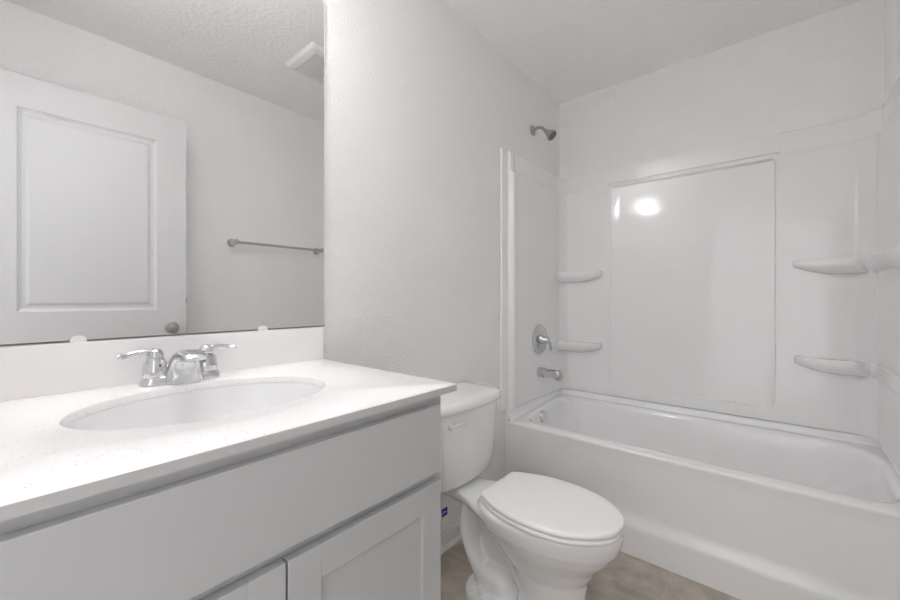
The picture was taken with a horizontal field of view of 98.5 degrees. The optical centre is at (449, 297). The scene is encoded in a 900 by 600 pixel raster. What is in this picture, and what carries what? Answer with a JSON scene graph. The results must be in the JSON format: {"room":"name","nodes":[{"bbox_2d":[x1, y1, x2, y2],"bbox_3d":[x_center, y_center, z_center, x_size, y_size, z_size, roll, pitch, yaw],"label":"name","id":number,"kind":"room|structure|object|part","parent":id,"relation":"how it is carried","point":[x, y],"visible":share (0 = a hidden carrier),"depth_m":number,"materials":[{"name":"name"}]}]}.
{"room":"bathroom","nodes":[
{"label":"bathroom","id":0,"kind":"room"},
{"bbox_2d":[0,0,559,531],"bbox_3d":[-0.110,-0.101,1.714,0.100,2.442,2.732,0,0,40],"label":"wall","id":1,"kind":"structure","parent":0,"point":[421,108],"depth_m":1.62,"materials":[{"name":"white paint"}]},
{"bbox_2d":[0,327,322,401],"bbox_3d":[-0.677,0.145,0.950,0.019,0.102,0.809,0,0,40],"label":"backsplash","id":2,"kind":"structure","parent":1,"relation":"attached to","point":[26,371],"depth_m":0.86,"materials":[{"name":"white stone"}]},
{"bbox_2d":[0,0,324,345],"bbox_3d":[-0.677,-0.438,0.959,0.010,1.063,0.823,0,0,40],"label":"wall mirror","id":3,"kind":"object","parent":1,"relation":"attached to","point":[162,162],"visible":1,"depth_m":0.94,"materials":[{"name":"mirror"}]},
{"bbox_2d":[441,520,461,554],"bbox_3d":[-0.070,1.080,1.669,0.019,0.080,1.125,0,0,40],"label":"baseboard","id":4,"kind":"structure","parent":1,"relation":"attached to","point":[451,535],"depth_m":1.75,"materials":[{"name":"white paint"}]},
{"bbox_2d":[530,125,556,140],"bbox_3d":[0.558,-0.987,2.306,0.151,0.120,0.066,0,0,40],"label":"shower","id":5,"kind":"object","parent":1,"relation":"attached to","point":[550,134],"visible":1,"depth_m":2.29,"materials":[{"name":"grey metal"}]},
{"bbox_3d":[0.540,-1.002,2.322,0.099,0.057,0.019,0,0,40],"label":"arm","id":6,"kind":"part","parent":5,"relation":"part of","materials":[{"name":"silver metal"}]},
{"bbox_2d":[441,540,739,599],"bbox_3d":[0.118,1.145,0.753,1.690,0.050,3.902,0,0,40],"label":"floor","id":7,"kind":"structure","parent":0,"point":[627,577],"depth_m":1.53,"materials":[{"name":"tile"}]},
{"bbox_2d":[0,395,440,599],"bbox_3d":[-0.468,0.667,0.771,0.569,0.907,0.755,0,0,40],"label":"vanity cabinet","id":8,"kind":"object","parent":7,"relation":"on","point":[351,510],"visible":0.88,"depth_m":0.57,"materials":[{"name":"grey paint"}]},
{"bbox_2d":[0,327,456,521],"bbox_3d":[-0.464,0.153,0.769,0.577,0.119,0.809,0,0,40],"label":"countertop","id":9,"kind":"structure","parent":8,"relation":"on","point":[45,464],"depth_m":0.72,"materials":[{"name":"white stone"}]},
{"bbox_2d":[116,344,236,387],"bbox_3d":[-0.604,0.155,0.891,0.132,0.082,0.236,0,0,40],"label":"faucet","id":10,"kind":"object","parent":9,"relation":"on","point":[188,365],"visible":1,"depth_m":0.87,"materials":[{"name":"silver metal"}]},
{"bbox_3d":[-0.683,0.124,0.858,0.034,0.020,0.084,0,0,40],"label":"handle","id":11,"kind":"part","parent":10,"relation":"part of","materials":[{"name":"silver metal"}]},
{"bbox_3d":[-0.603,0.156,0.890,0.129,0.079,0.084,0,0,40],"label":"spout","id":12,"kind":"part","parent":10,"relation":"part of","materials":[{"name":"silver metal"}]},
{"bbox_3d":[-0.585,0.124,0.974,0.034,0.020,0.084,0,0,40],"label":"handle","id":13,"kind":"part","parent":10,"relation":"part of","materials":[{"name":"silver metal"}]},
{"bbox_2d":[64,382,322,430],"bbox_3d":[-0.468,0.288,0.777,0.356,0.149,0.466,0,0,40],"label":"sink","id":14,"kind":"object","parent":9,"relation":"in","point":[201,405],"visible":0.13,"depth_m":0.89,"materials":[{"name":"white ceramic"}]},
{"bbox_3d":[-0.372,0.709,0.458,0.018,0.613,0.360,0,0,40],"label":"door","id":15,"kind":"part","parent":8,"relation":"part of","materials":[{"name":"grey paint"}]},
{"bbox_3d":[-0.140,0.709,0.731,0.018,0.613,0.349,0,0,40],"label":"door","id":16,"kind":"part","parent":8,"relation":"part of","materials":[{"name":"grey paint"}]},
{"bbox_3d":[-0.143,0.709,0.733,0.006,0.509,0.245,0,0,40],"label":"door panel","id":17,"kind":"part","parent":8,"relation":"part of","materials":[{"name":"grey paint"}]},
{"bbox_2d":[441,382,623,599],"bbox_3d":[0.237,0.757,1.432,0.765,0.728,0.458,0,0,40],"label":"toilet","id":18,"kind":"object","parent":7,"relation":"on","point":[526,536],"visible":0.98,"depth_m":1.35,"materials":[{"name":"white ceramic"}]},
{"bbox_2d":[441,505,447,526],"bbox_3d":[-0.043,0.877,1.573,0.006,0.115,0.106,0,0,44],"label":"paper tag","id":19,"kind":"object","parent":18,"relation":"hanging from","point":[444,511],"visible":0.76,"depth_m":1.59,"materials":[{"name":"white paper"}]},
{"bbox_3d":[0.032,0.482,1.470,0.101,0.028,0.022,0,0,-39],"label":"flush lever","id":20,"kind":"part","parent":18,"relation":"part of","materials":[{"name":"white"}]},
{"bbox_3d":[0.028,0.592,1.610,0.200,0.306,0.434,0,0,40],"label":"tank","id":21,"kind":"part","parent":18,"relation":"part of","materials":[{"name":"white ceramic"}]},
{"bbox_3d":[0.032,0.415,1.607,0.226,0.044,0.458,0,0,40],"label":"tank lid","id":22,"kind":"part","parent":18,"relation":"part of","materials":[{"name":"white ceramic"}]},
{"bbox_3d":[0.253,0.924,1.404,0.704,0.392,0.336,0,0,40],"label":"bowl","id":23,"kind":"part","parent":18,"relation":"part of","materials":[{"name":"white ceramic"}]},
{"bbox_3d":[0.349,0.719,1.323,0.451,0.016,0.338,0,0,40],"label":"seat","id":24,"kind":"part","parent":18,"relation":"part of","materials":[{"name":"white plastic"}]},
{"bbox_3d":[0.349,0.699,1.323,0.453,0.020,0.340,0,0,40],"label":"seat lid","id":25,"kind":"part","parent":18,"relation":"part of","materials":[{"name":"white plastic"}]},
{"bbox_2d":[504,389,899,599],"bbox_3d":[1.083,0.863,1.891,1.488,0.516,0.696,0,0,40],"label":"bathtub","id":26,"kind":"object","parent":7,"relation":"on","point":[740,507],"visible":0.93,"depth_m":1.61,"materials":[{"name":"white plastic"}]},
{"bbox_3d":[0.547,0.695,2.276,0.023,0.071,0.072,0,0,40],"label":"overflow plate","id":27,"kind":"part","parent":26,"relation":"part of","materials":[{"name":"silver metal"}]},
{"bbox_2d":[504,393,899,520],"bbox_3d":[1.085,0.825,1.893,1.488,0.380,0.690,0,0,40],"label":"basin","id":28,"kind":"object","parent":26,"relation":"in","point":[650,462],"depth_m":1.76,"materials":[{"name":"white plastic"}]},
{"bbox_2d":[442,0,862,103],"bbox_3d":[0.458,-1.347,1.154,1.690,0.050,2.852,0,0,40],"label":"ceiling","id":29,"kind":"structure","parent":0,"point":[571,49],"depth_m":1.92,"materials":[{"name":"white paint"}]},
{"bbox_2d":[560,0,883,177],"bbox_3d":[1.348,-0.101,2.203,1.490,2.442,0.100,0,0,40],"label":"wall","id":30,"kind":"structure","parent":0,"point":[828,67],"depth_m":2.02,"materials":[{"name":"white paint"}]},
{"bbox_2d":[500,76,899,471],"bbox_3d":[1.077,-0.101,1.884,1.489,1.407,0.737,0,0,40],"label":"tub surround","id":31,"kind":"object","parent":30,"relation":"attached to","point":[759,278],"visible":1,"depth_m":2.05,"materials":[{"name":"white plastic"}]},
{"bbox_2d":[532,324,551,353],"bbox_3d":[0.569,0.250,2.337,0.070,0.184,0.184,0,0,40],"label":"shower valve","id":32,"kind":"object","parent":31,"relation":"attached to","point":[540,338],"visible":1,"depth_m":2.32,"materials":[{"name":"silver metal"}]},
{"bbox_2d":[537,366,561,380],"bbox_3d":[0.596,0.445,2.314,0.140,0.087,0.060,0,0,40],"label":"tub spout","id":33,"kind":"object","parent":31,"relation":"attached to","point":[556,374],"visible":1,"depth_m":2.29,"materials":[{"name":"silver metal"}]},
{"bbox_3d":[0.636,-0.101,2.258,0.332,1.407,0.737,0,0,40],"label":"corner panel","id":34,"kind":"part","parent":31,"relation":"part of","materials":[{"name":"white plastic"}]},
{"bbox_2d":[555,341,601,351],"bbox_3d":[0.818,0.317,2.479,0.272,0.068,0.114,0,0,40],"label":"shelf","id":35,"kind":"object","parent":31,"relation":"attached to","point":[560,346],"depth_m":2.48,"materials":[{"name":"white plastic"}]},
{"bbox_2d":[555,271,601,281],"bbox_3d":[0.818,-0.136,2.479,0.272,0.068,0.114,0,0,40],"label":"shelf","id":36,"kind":"object","parent":31,"relation":"attached to","point":[560,276],"depth_m":2.47,"materials":[{"name":"white plastic"}]},
{"bbox_3d":[1.298,-0.101,2.157,0.814,1.407,0.033,0,0,40],"label":"panel","id":37,"kind":"part","parent":31,"relation":"part of","materials":[{"name":"white plastic"}]},
{"bbox_3d":[1.512,-0.101,1.515,0.348,1.407,0.737,0,0,40],"label":"corner panel","id":38,"kind":"part","parent":31,"relation":"part of","materials":[{"name":"white plastic"}]},
{"bbox_2d":[793,246,899,273],"bbox_3d":[1.555,-0.142,1.546,0.272,0.068,0.583,0,0,40],"label":"shelf","id":39,"kind":"object","parent":31,"relation":"attached to","point":[886,261],"depth_m":1.69,"materials":[{"name":"white plastic"}]},
{"bbox_2d":[794,356,899,397],"bbox_3d":[1.556,0.309,1.545,0.268,0.068,0.583,0,0,40],"label":"shelf","id":40,"kind":"object","parent":31,"relation":"attached to","point":[874,370],"depth_m":1.69,"materials":[{"name":"white plastic"}]},
{"bbox_2d":[884,0,899,103],"bbox_3d":[1.103,-0.101,0.685,0.100,2.442,2.732,0,0,40],"label":"wall","id":41,"kind":"structure","parent":0,"point":[891,7],"depth_m":1.57,"materials":[{"name":"white paint"}]}
]}

